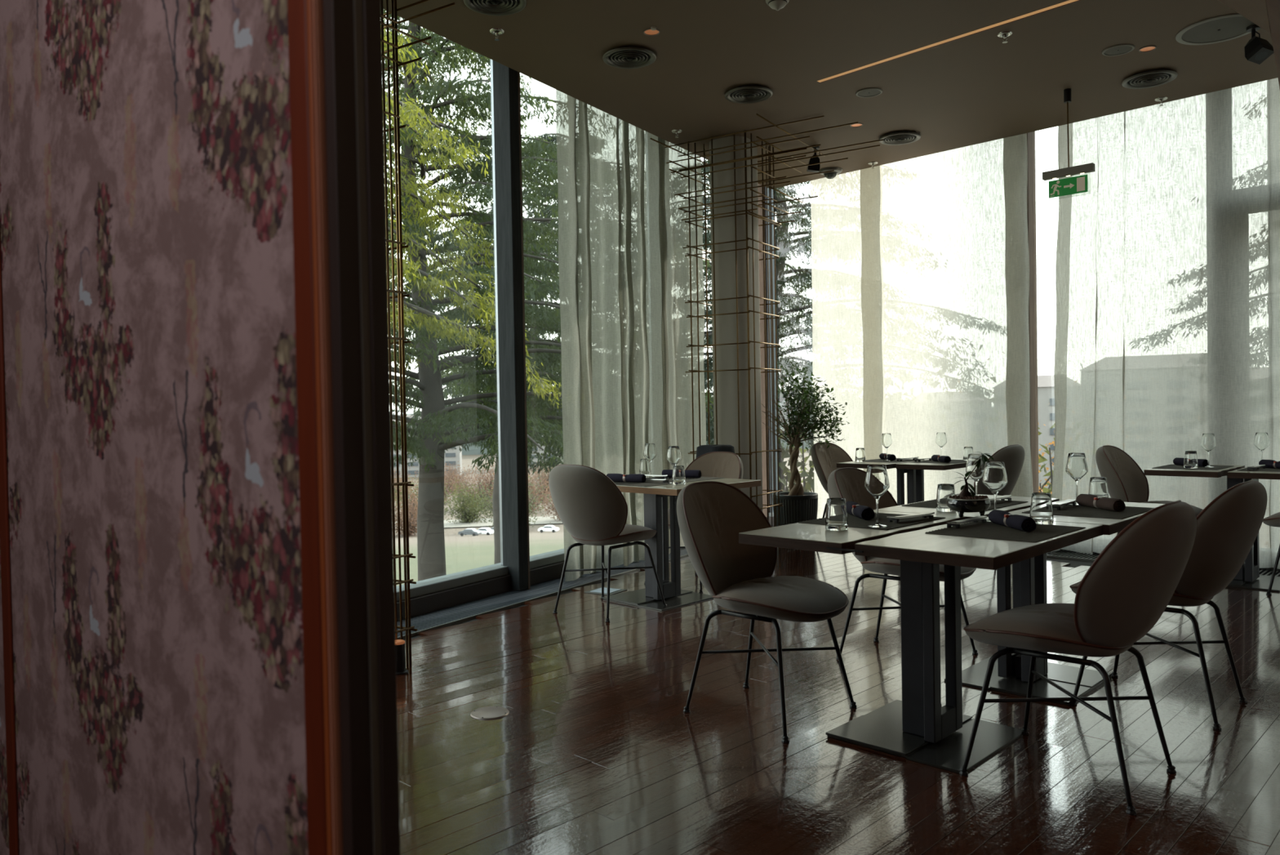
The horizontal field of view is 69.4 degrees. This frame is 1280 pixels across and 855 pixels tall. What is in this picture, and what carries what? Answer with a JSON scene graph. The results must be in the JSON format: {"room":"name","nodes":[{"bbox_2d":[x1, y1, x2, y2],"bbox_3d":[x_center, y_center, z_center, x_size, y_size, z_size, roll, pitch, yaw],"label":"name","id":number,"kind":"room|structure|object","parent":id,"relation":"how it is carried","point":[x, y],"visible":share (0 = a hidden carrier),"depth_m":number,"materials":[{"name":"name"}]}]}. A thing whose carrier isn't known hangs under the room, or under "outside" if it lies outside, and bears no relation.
{"room":"restaurant dining room","nodes":[
{"label":"restaurant dining room","id":0,"kind":"room"},
{"bbox_2d":[0,0,400,854],"bbox_3d":[-1.305,-0.495,1.901,2.656,3.270,0.110,0,1,41],"label":"wall","id":1,"kind":"structure","parent":0,"point":[197,637],"depth_m":1.25,"materials":[{"name":"paper"}]},
{"bbox_2d":[395,59,564,620],"bbox_3d":[-2.328,-0.716,3.819,0.284,3.720,12.001,0,1,33],"label":"window frame","id":2,"kind":"structure","parent":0,"point":[517,570],"depth_m":5.99,"materials":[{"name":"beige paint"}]},
{"bbox_2d":[396,547,688,639],"bbox_3d":[-0.858,1.088,5.693,0.310,0.053,5.950,0,1,32],"label":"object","id":3,"kind":"structure","parent":2,"relation":"attached to","point":[456,614],"depth_m":5.66,"materials":[{"name":"metal"}]},
{"bbox_2d":[555,89,706,581],"bbox_3d":[0.004,-0.774,7.130,0.108,3.606,2.056,0,1,32],"label":"curtain","id":4,"kind":"object","parent":2,"relation":"hanging from","point":[624,267],"visible":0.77,"depth_m":6.88,"materials":[{"name":"fabric"}]},
{"bbox_2d":[709,136,763,511],"bbox_3d":[0.774,-0.630,7.411,0.320,3.270,0.380,0,1,32],"label":"column","id":5,"kind":"structure","parent":0,"point":[724,227],"depth_m":7.24,"materials":[{"name":"paint"}]},
{"bbox_2d":[772,497,817,526],"bbox_3d":[1.314,0.791,7.814,0.378,0.395,0.378,0,1,44],"label":"ribbed pot","id":6,"kind":"object","parent":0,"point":[793,510],"depth_m":7.65,"materials":[{"name":"ceramic"}]},
{"bbox_2d":[382,0,1277,189],"bbox_3d":[0.861,-2.234,2.125,8.922,0.120,10.360,0,1,44],"label":"ceiling","id":7,"kind":"structure","parent":0,"point":[977,88],"depth_m":5.70,"materials":[{"name":"beige paint"}]},
{"bbox_2d":[463,0,526,16],"bbox_3d":[-0.740,-2.175,4.721,0.320,0.030,0.320,0,1,44],"label":"ceiling vent","id":8,"kind":"object","parent":7,"relation":"in","point":[490,7],"visible":1,"depth_m":4.77,"materials":[{"name":"beige metal"}]},
{"bbox_2d":[602,46,656,68],"bbox_3d":[-0.063,-2.202,5.509,0.320,0.030,0.320,0,1,44],"label":"ceiling vent","id":9,"kind":"object","parent":7,"relation":"in","point":[629,57],"visible":1,"depth_m":5.51,"materials":[{"name":"beige metal"}]},
{"bbox_2d":[724,85,773,103],"bbox_3d":[0.728,-2.228,6.191,0.320,0.030,0.320,0,1,44],"label":"ceiling vent","id":10,"kind":"object","parent":7,"relation":"in","point":[747,94],"visible":1,"depth_m":6.19,"materials":[{"name":"beige metal"}]},
{"bbox_2d":[765,0,789,10],"bbox_3d":[0.712,-2.187,4.782,0.124,0.062,0.124,0,1,44],"label":"smoke detector","id":11,"kind":"object","parent":7,"relation":"attached to","point":[776,5],"visible":1,"depth_m":4.76,"materials":[{"name":"white plastic"}]},
{"bbox_2d":[806,146,820,172],"bbox_3d":[1.409,-2.174,7.508,0.102,0.209,0.096,-1,1,4],"label":"light","id":12,"kind":"object","parent":7,"relation":"attached to","point":[812,168],"visible":0.73,"depth_m":7.47,"materials":[{"name":"metal"}]},
{"bbox_2d":[818,167,842,178],"bbox_3d":[1.702,-2.258,8.259,0.210,0.078,0.210,0,1,44],"label":"dome camera","id":13,"kind":"object","parent":7,"relation":"attached to","point":[832,175],"visible":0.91,"depth_m":8.21,"materials":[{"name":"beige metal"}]},
{"bbox_2d":[855,88,882,97],"bbox_3d":[1.544,-2.255,6.234,0.176,0.008,0.176,0,1,44],"label":"ceiling speaker","id":14,"kind":"object","parent":7,"relation":"attached to","point":[867,92],"visible":1,"depth_m":6.23},
{"bbox_2d":[857,88,880,96],"bbox_3d":[1.544,-2.255,6.234,0.151,0.001,0.151,0,1,44],"label":"grille","id":15,"kind":"object","parent":14,"relation":"attached to","point":[864,92],"depth_m":6.23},
{"bbox_2d":[879,131,920,145],"bbox_3d":[2.040,-2.271,7.266,0.320,0.030,0.320,0,1,44],"label":"ceiling vent","id":16,"kind":"object","parent":7,"relation":"in","point":[900,138],"visible":0.99,"depth_m":7.25,"materials":[{"name":"beige metal"}]},
{"bbox_2d":[817,0,1080,83],"bbox_3d":[1.811,-2.246,5.352,0.037,0.004,1.856,-2,1,-44],"label":"recessed light","id":17,"kind":"object","parent":7,"relation":"in","point":[1069,2],"visible":1,"depth_m":5.35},
{"bbox_2d":[1042,88,1095,200],"bbox_3d":[2.897,-1.921,6.260,0.330,0.724,0.045,0,1,44],"label":"exit sign","id":18,"kind":"object","parent":7,"relation":"hanging from","point":[1072,181],"visible":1,"depth_m":6.25,"materials":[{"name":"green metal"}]},
{"bbox_2d":[1102,44,1134,56],"bbox_3d":[2.876,-2.267,5.561,0.176,0.008,0.176,0,1,44],"label":"ceiling speaker","id":19,"kind":"object","parent":7,"relation":"attached to","point":[1122,49],"visible":1,"depth_m":5.56},
{"bbox_2d":[1104,45,1132,55],"bbox_3d":[2.876,-2.267,5.561,0.151,0.001,0.151,0,1,44],"label":"grille","id":20,"kind":"object","parent":19,"relation":"attached to","point":[1114,50],"depth_m":5.56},
{"bbox_2d":[1121,70,1177,88],"bbox_3d":[3.325,-2.272,6.037,0.320,0.030,0.320,0,1,44],"label":"ceiling vent","id":21,"kind":"object","parent":7,"relation":"in","point":[1153,78],"visible":1,"depth_m":6.03,"materials":[{"name":"beige metal"}]},
{"bbox_2d":[1175,13,1255,44],"bbox_3d":[3.308,-2.269,5.284,0.430,0.008,0.430,0,1,44],"label":"ceiling speaker","id":22,"kind":"object","parent":7,"relation":"attached to","point":[1220,28],"visible":0.83,"depth_m":5.29},
{"bbox_2d":[1217,0,1279,88],"bbox_3d":[2.010,-1.721,2.812,0.430,0.972,1.920,0,1,44],"label":"ceiling fin","id":23,"kind":"structure","parent":7,"relation":"hanging from","point":[1265,14],"depth_m":2.76,"materials":[{"name":"brown wood"}]},
{"bbox_2d":[1244,24,1274,64],"bbox_3d":[3.480,-2.166,5.214,0.106,0.219,0.138,-1,1,-20],"label":"light","id":24,"kind":"object","parent":7,"relation":"hanging from","point":[1257,50],"visible":0.99,"depth_m":5.20,"materials":[{"name":"metal"}]},
{"bbox_2d":[396,525,1279,854],"bbox_3d":[0.347,1.263,1.757,9.550,0.301,12.460,0,1,44],"label":"floor","id":25,"kind":"structure","parent":0,"point":[596,750],"depth_m":3.20,"materials":[{"name":"brown wood"}]},
{"bbox_2d":[395,639,408,675],"bbox_3d":[-1.082,1.026,4.139,0.084,0.142,0.084,0,1,44],"label":"uplight","id":26,"kind":"object","parent":25,"relation":"on","point":[401,668],"visible":0.69,"depth_m":4.11,"materials":[{"name":"black metal"}]},
{"bbox_2d":[381,0,455,667],"bbox_3d":[-1.290,-0.535,4.134,0.868,3.268,0.779,0,1,44],"label":"lattice","id":27,"kind":"object","parent":25,"relation":"on","point":[396,64],"visible":0.38,"depth_m":4.18,"materials":[{"name":"metal"}]},
{"bbox_2d":[470,706,509,719],"bbox_3d":[-0.577,1.094,3.554,0.148,0.006,0.148,0,1,44],"label":"floor outlet","id":28,"kind":"object","parent":25,"relation":"on","point":[487,712],"visible":1,"depth_m":3.54,"materials":[{"name":"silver metal"}]},
{"bbox_2d":[583,586,626,595],"bbox_3d":[-0.220,1.045,5.924,0.200,0.007,0.200,0,1,32],"label":"floor outlet","id":29,"kind":"object","parent":25,"relation":"on","point":[598,590],"visible":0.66,"depth_m":5.90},
{"bbox_2d":[548,464,666,622],"bbox_3d":[-0.209,0.628,5.348,0.532,0.862,0.658,0,1,38],"label":"dining chair","id":30,"kind":"object","parent":25,"relation":"on","point":[588,504],"visible":1,"depth_m":5.12,"materials":[{"name":"fabric"}]},
{"bbox_2d":[601,474,760,610],"bbox_3d":[0.113,0.687,5.658,1.000,0.722,0.760,0,1,44],"label":"dining table","id":31,"kind":"object","parent":25,"relation":"on","point":[655,497],"visible":0.8,"depth_m":5.60,"materials":[{"name":"grey wood"}]},
{"bbox_2d":[643,443,656,477],"bbox_3d":[0.065,0.210,5.939,0.086,0.215,0.086,0,1,42],"label":"wine glass","id":32,"kind":"object","parent":31,"relation":"on","point":[650,451],"visible":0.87,"depth_m":5.91,"materials":[{"name":"clear"}]},
{"bbox_2d":[613,479,688,486],"bbox_3d":[-0.001,0.328,5.512,0.445,0.004,0.365,0,1,44],"label":"placemat","id":33,"kind":"object","parent":31,"relation":"on","point":[647,482],"visible":0.56,"depth_m":5.42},
{"bbox_2d":[606,473,645,482],"bbox_3d":[-0.086,0.303,5.551,0.252,0.051,0.057,0,1,29],"label":"rolled napkin","id":34,"kind":"object","parent":33,"relation":"on","point":[634,477],"visible":0.84,"depth_m":5.52,"materials":[{"name":"black fabric"}]},
{"bbox_2d":[666,445,681,483],"bbox_3d":[0.200,0.217,5.418,0.086,0.215,0.086,-1,1,-19],"label":"wine glass","id":35,"kind":"object","parent":33,"relation":"on","point":[673,455],"visible":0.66,"depth_m":5.39,"materials":[{"name":"clear"}]},
{"bbox_2d":[671,465,685,484],"bbox_3d":[0.224,0.275,5.334,0.079,0.108,0.079,-1,1,6],"label":"tumbler","id":36,"kind":"object","parent":31,"relation":"on","point":[678,477],"visible":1,"depth_m":5.30,"materials":[{"name":"clear glass"}]},
{"bbox_2d":[645,475,724,481],"bbox_3d":[0.242,0.319,5.791,0.445,0.004,0.365,0,1,44],"label":"placemat","id":37,"kind":"object","parent":31,"relation":"on","point":[687,479],"visible":0.41,"depth_m":5.75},
{"bbox_2d":[662,469,701,477],"bbox_3d":[0.262,0.291,5.833,0.252,0.051,0.057,-1,1,26],"label":"rolled napkin","id":38,"kind":"object","parent":37,"relation":"on","point":[689,473],"visible":0.63,"depth_m":5.79,"materials":[{"name":"black fabric"}]},
{"bbox_2d":[644,451,742,592],"bbox_3d":[0.383,0.603,6.168,0.532,0.862,0.658,0,1,44],"label":"dining chair","id":39,"kind":"object","parent":25,"relation":"on","point":[726,464],"visible":0.19,"depth_m":6.33,"materials":[{"name":"fabric"}]},
{"bbox_2d":[695,444,734,458],"bbox_3d":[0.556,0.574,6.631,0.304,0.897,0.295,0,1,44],"label":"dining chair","id":40,"kind":"object","parent":25,"relation":"on","point":[702,449],"visible":0.3,"depth_m":6.53,"materials":[{"name":"grey fabric"}]},
{"bbox_2d":[676,480,856,742],"bbox_3d":[0.462,0.648,3.535,0.658,0.862,0.532,0,1,41],"label":"dining chair","id":41,"kind":"object","parent":25,"relation":"on","point":[712,515],"visible":0.99,"depth_m":3.53,"materials":[{"name":"fabric"}]},
{"bbox_2d":[650,113,883,550],"bbox_3d":[0.985,-0.631,7.263,1.770,3.268,1.376,-1,1,0],"label":"lattice","id":42,"kind":"object","parent":25,"relation":"on","point":[770,153],"visible":0.76,"depth_m":7.28,"materials":[{"name":"metal"}]},
{"bbox_2d":[760,355,849,526],"bbox_3d":[1.388,0.186,7.785,0.753,1.602,0.786,-1,1,13],"label":"potted plant","id":43,"kind":"object","parent":25,"relation":"on","point":[798,504],"visible":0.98,"depth_m":7.72,"materials":[{"name":"plant"}]},
{"bbox_2d":[811,441,892,517],"bbox_3d":[1.735,0.553,7.595,0.658,0.862,0.532,0,1,44],"label":"dining chair","id":44,"kind":"object","parent":25,"relation":"on","point":[824,460],"visible":0.33,"depth_m":7.71,"materials":[{"name":"fabric"}]},
{"bbox_2d":[836,457,966,505],"bbox_3d":[2.137,0.623,7.190,0.830,0.722,0.900,0,1,44],"label":"dining table","id":45,"kind":"object","parent":25,"relation":"on","point":[915,471],"visible":0.34,"depth_m":7.09,"materials":[{"name":"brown wood"}]},
{"bbox_2d":[827,466,977,659],"bbox_3d":[1.194,0.622,4.245,0.658,0.862,0.532,0,1,39],"label":"dining chair","id":46,"kind":"object","parent":25,"relation":"on","point":[847,482],"visible":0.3,"depth_m":4.26,"materials":[{"name":"fabric"}]},
{"bbox_2d":[738,510,1102,773],"bbox_3d":[0.988,0.714,3.233,0.892,0.722,0.932,0,1,44],"label":"dining table","id":47,"kind":"object","parent":25,"relation":"on","point":[916,727],"visible":0.94,"depth_m":3.14,"materials":[{"name":"grey wood"}]},
{"bbox_2d":[825,497,848,530],"bbox_3d":[0.689,0.304,3.245,0.079,0.108,0.079,0,1,32],"label":"tumbler","id":48,"kind":"object","parent":47,"relation":"on","point":[836,514],"visible":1,"depth_m":3.21,"materials":[{"name":"clear glass"}]},
{"bbox_2d":[798,512,945,529],"bbox_3d":[0.878,0.348,3.489,0.365,0.004,0.445,0,1,44],"label":"placemat","id":49,"kind":"object","parent":47,"relation":"on","point":[854,521],"visible":0.71,"depth_m":3.43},
{"bbox_2d":[845,501,875,519],"bbox_3d":[0.846,0.321,3.582,0.057,0.051,0.252,-1,1,-3],"label":"rolled napkin","id":50,"kind":"object","parent":49,"relation":"on","point":[864,512],"visible":0.93,"depth_m":3.49,"materials":[{"name":"black fabric"}]},
{"bbox_2d":[864,465,889,527],"bbox_3d":[0.842,0.243,3.283,0.086,0.215,0.086,-1,1,-12],"label":"wine glass","id":51,"kind":"object","parent":49,"relation":"on","point":[877,480],"visible":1,"depth_m":3.25,"materials":[{"name":"clear"}]},
{"bbox_2d":[886,511,934,522],"bbox_3d":[1.008,0.333,3.439,0.220,0.024,0.041,-2,1,-34],"label":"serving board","id":52,"kind":"object","parent":49,"relation":"on","point":[896,518],"visible":1,"depth_m":3.42,"materials":[{"name":"grey metal"}]},
{"bbox_2d":[924,520,1085,542],"bbox_3d":[1.244,0.348,3.140,0.365,0.004,0.445,0,1,44],"label":"placemat","id":53,"kind":"object","parent":47,"relation":"on","point":[988,530],"visible":0.84,"depth_m":3.09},
{"bbox_2d":[946,515,986,528],"bbox_3d":[1.157,0.333,3.272,0.220,0.024,0.041,-2,1,-43],"label":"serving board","id":54,"kind":"object","parent":53,"relation":"on","point":[983,518],"visible":1,"depth_m":3.25,"materials":[{"name":"grey metal"}]},
{"bbox_2d":[982,461,1007,521],"bbox_3d":[1.295,0.234,3.373,0.086,0.215,0.086,-1,1,-12],"label":"wine glass","id":55,"kind":"object","parent":53,"relation":"on","point":[994,475],"visible":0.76,"depth_m":3.34,"materials":[{"name":"clear"}]},
{"bbox_2d":[988,509,1035,532],"bbox_3d":[1.280,0.320,3.188,0.057,0.051,0.252,-1,1,-4],"label":"rolled napkin","id":56,"kind":"object","parent":53,"relation":"on","point":[1022,522],"visible":1,"depth_m":3.13,"materials":[{"name":"black fabric"}]},
{"bbox_2d":[1029,492,1053,524],"bbox_3d":[1.435,0.289,3.306,0.079,0.108,0.079,0,1,29],"label":"tumbler","id":57,"kind":"object","parent":47,"relation":"on","point":[1041,505],"visible":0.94,"depth_m":3.28,"materials":[{"name":"clear glass"}]},
{"bbox_2d":[955,444,1024,495],"bbox_3d":[2.494,0.553,6.825,0.658,0.862,0.532,0,1,44],"label":"dining chair","id":58,"kind":"object","parent":25,"relation":"on","point":[1012,456],"visible":0.37,"depth_m":6.57,"materials":[{"name":"fabric"}]},
{"bbox_2d":[873,493,1164,705],"bbox_3d":[1.603,0.692,3.850,0.907,0.722,0.880,0,1,44],"label":"dining table","id":59,"kind":"object","parent":25,"relation":"on","point":[1011,672],"visible":0.53,"depth_m":3.82,"materials":[{"name":"grey wood"}]},
{"bbox_2d":[936,483,955,511],"bbox_3d":[1.243,0.285,3.755,0.079,0.108,0.079,-1,1,-8],"label":"tumbler","id":60,"kind":"object","parent":59,"relation":"on","point":[944,491],"visible":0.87,"depth_m":3.73,"materials":[{"name":"clear glass"}]},
{"bbox_2d":[902,498,1028,511],"bbox_3d":[1.411,0.329,4.009,0.365,0.004,0.445,0,1,44],"label":"placemat","id":61,"kind":"object","parent":59,"relation":"on","point":[928,504],"visible":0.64,"depth_m":3.98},
{"bbox_2d":[965,453,984,495],"bbox_3d":[1.438,0.221,3.954,0.086,0.215,0.086,0,1,32],"label":"wine glass","id":62,"kind":"object","parent":61,"relation":"on","point":[978,474],"visible":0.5,"depth_m":3.93,"materials":[{"name":"clear"}]},
{"bbox_2d":[946,451,993,516],"bbox_3d":[1.265,0.218,3.564,0.162,0.246,0.165,0,1,44],"label":"plant","id":63,"kind":"object","parent":59,"relation":"on","point":[965,502],"visible":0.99,"depth_m":3.53,"materials":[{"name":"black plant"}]},
{"bbox_2d":[946,497,990,516],"bbox_3d":[1.265,0.305,3.564,0.162,0.072,0.162,0,1,44],"label":"bowl","id":64,"kind":"object","parent":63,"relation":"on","point":[962,505],"depth_m":3.50,"materials":[{"name":"ceramic"}]},
{"bbox_2d":[1022,503,1153,519],"bbox_3d":[1.787,0.329,3.672,0.365,0.004,0.445,0,1,44],"label":"placemat","id":65,"kind":"object","parent":59,"relation":"on","point":[1077,510],"visible":0.56,"depth_m":3.60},
{"bbox_2d":[1065,452,1088,504],"bbox_3d":[1.835,0.215,3.884,0.086,0.215,0.086,-1,1,22],"label":"wine glass","id":66,"kind":"object","parent":65,"relation":"on","point":[1076,468],"visible":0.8,"depth_m":3.85,"materials":[{"name":"clear"}]},
{"bbox_2d":[1075,493,1125,511],"bbox_3d":[1.844,0.301,3.708,0.057,0.051,0.252,-1,1,-6],"label":"rolled napkin","id":67,"kind":"object","parent":65,"relation":"on","point":[1117,504],"visible":1,"depth_m":3.67,"materials":[{"name":"brown fabric"}]},
{"bbox_2d":[1088,476,1108,497],"bbox_3d":[1.962,0.268,3.960,0.079,0.108,0.079,-2,1,-29],"label":"tumbler","id":68,"kind":"object","parent":59,"relation":"on","point":[1098,486],"visible":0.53,"depth_m":3.93,"materials":[{"name":"clear glass"}]},
{"bbox_2d":[959,499,1196,814],"bbox_3d":[1.352,0.644,2.870,0.658,0.862,0.532,0,1,44],"label":"dining chair","id":69,"kind":"object","parent":25,"relation":"on","point":[1128,587],"visible":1,"depth_m":2.65,"materials":[{"name":"fabric"}]},
{"bbox_2d":[1095,444,1202,534],"bbox_3d":[3.346,0.551,6.053,0.658,0.862,0.532,0,1,44],"label":"dining chair","id":70,"kind":"object","parent":25,"relation":"on","point":[1126,482],"visible":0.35,"depth_m":6.21,"materials":[{"name":"fabric"}]},
{"bbox_2d":[1069,479,1266,729],"bbox_3d":[1.999,0.621,3.523,0.658,0.862,0.532,0,1,44],"label":"dining chair","id":71,"kind":"object","parent":25,"relation":"on","point":[1228,527],"visible":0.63,"depth_m":3.27,"materials":[{"name":"fabric"}]},
{"bbox_2d":[1143,463,1279,591],"bbox_3d":[3.759,0.618,5.825,0.860,0.722,0.720,0,1,44],"label":"dining table","id":72,"kind":"object","parent":25,"relation":"on","point":[1248,576],"visible":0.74,"depth_m":5.76,"materials":[{"name":"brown wood"}]},
{"bbox_2d":[1151,463,1234,470],"bbox_3d":[3.580,0.255,5.985,0.365,0.004,0.445,0,1,44],"label":"placemat","id":73,"kind":"object","parent":72,"relation":"on","point":[1171,465],"visible":0.8,"depth_m":5.93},
{"bbox_2d":[1183,450,1198,468],"bbox_3d":[3.486,0.203,5.852,0.079,0.108,0.079,0,1,35],"label":"tumbler","id":74,"kind":"object","parent":73,"relation":"on","point":[1190,461],"visible":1,"depth_m":5.82,"materials":[{"name":"clear glass"}]},
{"bbox_2d":[1200,433,1216,466],"bbox_3d":[3.641,0.146,5.923,0.086,0.215,0.086,0,1,38],"label":"wine glass","id":75,"kind":"object","parent":73,"relation":"on","point":[1208,442],"visible":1,"depth_m":5.89,"materials":[{"name":"clear"}]},
{"bbox_2d":[1238,466,1279,471],"bbox_3d":[3.918,0.255,5.658,0.365,0.004,0.445,0,1,44],"label":"placemat","id":76,"kind":"object","parent":72,"relation":"on","point":[1270,469],"visible":0.75,"depth_m":5.61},
{"bbox_2d":[1253,432,1270,466],"bbox_3d":[3.972,0.140,5.908,0.086,0.215,0.086,-2,1,-30],"label":"wine glass","id":77,"kind":"object","parent":76,"relation":"on","point":[1261,441],"visible":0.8,"depth_m":5.88,"materials":[{"name":"clear"}]},
{"bbox_2d":[1262,511,1279,595],"bbox_3d":[4.056,0.549,5.448,0.658,0.862,0.532,0,1,44],"label":"dining chair","id":78,"kind":"object","parent":25,"relation":"on","point":[1273,520],"visible":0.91,"depth_m":5.46,"materials":[{"name":"fabric"}]},
{"bbox_2d":[757,131,1278,570],"bbox_3d":[4.540,-0.882,6.185,9.300,3.720,0.240,0,1,44],"label":"window frame","id":79,"kind":"structure","parent":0,"point":[1031,192],"depth_m":9.21,"materials":[{"name":"grey paint"}]},
{"bbox_2d":[810,133,1033,518],"bbox_3d":[2.351,-0.832,8.028,2.062,3.606,0.104,0,1,44],"label":"curtain","id":80,"kind":"object","parent":79,"relation":"hanging from","point":[920,265],"visible":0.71,"depth_m":7.94,"materials":[{"name":"fabric"}]},
{"bbox_2d":[1046,549,1279,577],"bbox_3d":[4.603,0.988,5.782,8.650,0.053,0.345,0,1,44],"label":"trim","id":81,"kind":"structure","parent":79,"relation":"attached to","point":[1063,554],"depth_m":6.94,"materials":[{"name":"metal"}]},
{"bbox_2d":[1051,77,1279,568],"bbox_3d":[4.361,-0.834,6.099,3.238,3.606,0.064,0,1,44],"label":"curtain","id":82,"kind":"object","parent":79,"relation":"hanging from","point":[1167,272],"visible":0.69,"depth_m":6.62,"materials":[{"name":"fabric"}]},
{"label":"outside","id":83,"kind":"structure","parent":0,"visible":0},
{"bbox_2d":[393,396,811,454],"bbox_3d":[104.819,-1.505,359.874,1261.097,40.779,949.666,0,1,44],"label":"wooded ridge","id":84,"kind":"object","parent":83,"point":[473,450],"depth_m":610.79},
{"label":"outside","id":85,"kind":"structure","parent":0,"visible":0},
{"bbox_2d":[394,448,813,586],"bbox_3d":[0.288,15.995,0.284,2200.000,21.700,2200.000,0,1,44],"label":"lawn","id":86,"kind":"structure","parent":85,"point":[465,552],"depth_m":126.38,"materials":[{"name":"green plant"}]},
{"bbox_2d":[394,480,448,536],"bbox_3d":[-51.426,18.165,207.339,15.706,12.532,19.349,-1,1,3],"label":"tree","id":87,"kind":"object","parent":86,"relation":"on","point":[412,519],"visible":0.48,"depth_m":205.19,"materials":[{"name":"brown plant"}]},
{"bbox_2d":[392,414,462,477],"bbox_3d":[-99.526,7.873,408.178,40.800,27.080,14.800,-1,1,-7],"label":"apartment block","id":88,"kind":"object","parent":86,"relation":"on","point":[451,456],"visible":0.12,"depth_m":403.02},
{"bbox_2d":[408,460,465,502],"bbox_3d":[-61.215,16.154,280.112,18.078,14.424,22.271,-1,1,-22],"label":"bush","id":89,"kind":"object","parent":86,"relation":"on","point":[447,473],"visible":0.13,"depth_m":279.74,"materials":[{"name":"brown plant"}]},
{"bbox_2d":[444,462,473,491],"bbox_3d":[-64.557,16.994,317.464,14.270,11.385,17.579,-1,1,13],"label":"tree","id":90,"kind":"object","parent":86,"relation":"on","point":[452,468],"visible":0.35,"depth_m":316.95,"materials":[{"name":"brown plant"}]},
{"bbox_2d":[444,477,492,524],"bbox_3d":[-42.637,18.121,227.141,14.478,11.551,17.835,0,1,37],"label":"bush","id":91,"kind":"object","parent":86,"relation":"on","point":[467,517],"visible":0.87,"depth_m":226.07,"materials":[{"name":"green plant"}]},
{"bbox_2d":[446,462,495,507],"bbox_3d":[-44.561,15.961,264.326,22.834,14.789,18.535,-1,1,-6],"label":"bush","id":92,"kind":"object","parent":86,"relation":"on","point":[486,478],"visible":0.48,"depth_m":263.28,"materials":[{"name":"brown plant"}]},
{"bbox_2d":[383,18,561,408],"bbox_3d":[-4.753,-0.677,9.314,7.169,11.518,6.923,0,1,40],"label":"cedar tree","id":93,"kind":"object","parent":86,"relation":"on","point":[410,268],"visible":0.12,"depth_m":9.58,"materials":[{"name":"green plant"}]},
{"bbox_2d":[391,208,559,564],"bbox_3d":[-4.067,-0.739,26.142,6.928,11.028,7.787,0,1,35],"label":"cedar tree","id":94,"kind":"object","parent":86,"relation":"on","point":[495,498],"visible":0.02,"depth_m":25.92,"materials":[{"name":"green plant"}]},
{"bbox_2d":[464,471,551,527],"bbox_3d":[-28.844,16.428,209.770,19.107,15.245,23.539,-2,1,-45],"label":"bush","id":95,"kind":"object","parent":86,"relation":"on","point":[491,508],"visible":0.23,"depth_m":209.44,"materials":[{"name":"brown plant"}]},
{"bbox_2d":[528,470,551,513],"bbox_3d":[-30.672,16.698,247.062,16.735,13.352,20.616,-1,1,22],"label":"bush","id":96,"kind":"object","parent":86,"relation":"on","point":[533,488],"visible":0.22,"depth_m":247.26,"materials":[{"name":"brown plant"}]},
{"bbox_2d":[528,459,558,499],"bbox_3d":[-30.006,15.925,284.468,20.936,13.560,16.995,-1,1,4],"label":"bush","id":97,"kind":"object","parent":86,"relation":"on","point":[545,476],"visible":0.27,"depth_m":283.87,"materials":[{"name":"brown plant"}]},
{"bbox_2d":[532,480,560,522],"bbox_3d":[-16.735,16.681,229.816,20.849,13.503,16.924,-2,1,-37],"label":"bush","id":98,"kind":"object","parent":86,"relation":"on","point":[553,508],"visible":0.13,"depth_m":227.62,"materials":[{"name":"brown plant"}]},
{"bbox_2d":[382,8,713,581],"bbox_3d":[-3.075,-2.053,14.026,9.740,14.023,8.973,-1,1,-9],"label":"cedar tree","id":99,"kind":"object","parent":86,"relation":"on","point":[432,434],"visible":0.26,"depth_m":13.39,"materials":[{"name":"green plant"}]},
{"bbox_2d":[392,133,714,467],"bbox_3d":[-1.423,-0.663,19.153,6.928,11.028,7.787,-2,1,-45],"label":"cedar tree","id":100,"kind":"object","parent":86,"relation":"on","point":[553,139],"visible":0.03,"depth_m":18.57,"materials":[{"name":"green plant"}]},
{"bbox_2d":[706,399,814,492],"bbox_3d":[3.032,1.953,16.666,9.442,6.010,7.664,-1,1,20],"label":"bush","id":101,"kind":"object","parent":86,"relation":"on","point":[810,484],"visible":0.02,"depth_m":16.82,"materials":[{"name":"green plant"}]},
{"bbox_2d":[528,159,1038,492],"bbox_3d":[2.352,-2.218,17.830,9.740,14.023,8.973,-1,1,-6],"label":"cedar tree","id":102,"kind":"object","parent":86,"relation":"on","point":[784,328],"visible":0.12,"depth_m":17.25,"materials":[{"name":"green plant"}]},
{"bbox_2d":[777,377,1054,494],"bbox_3d":[6.002,1.614,19.374,8.303,6.511,10.229,-1,1,-5],"label":"bush","id":103,"kind":"object","parent":86,"relation":"on","point":[1042,459],"visible":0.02,"depth_m":17.50,"materials":[{"name":"green plant"}]},
{"bbox_2d":[804,358,1054,493],"bbox_3d":[7.297,1.708,15.848,9.499,6.180,8.652,-2,1,-25],"label":"autumn tree","id":104,"kind":"object","parent":86,"relation":"on","point":[1053,442],"visible":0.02,"depth_m":13.89,"materials":[{"name":"orange plant"}]},
{"bbox_2d":[1037,374,1054,492],"bbox_3d":[100.905,3.841,234.360,20.800,34.080,14.800,-1,1,24],"label":"apartment block","id":105,"kind":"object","parent":86,"relation":"on","point":[1046,384],"visible":0.06,"depth_m":227.24,"materials":[{"name":"concrete"}]},
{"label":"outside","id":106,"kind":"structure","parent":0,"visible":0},
{"bbox_2d":[395,515,562,528],"bbox_3d":[53.415,22.449,180.351,356.023,0.001,223.948,0,1,44],"label":"path","id":107,"kind":"structure","parent":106,"point":[540,520],"depth_m":225.74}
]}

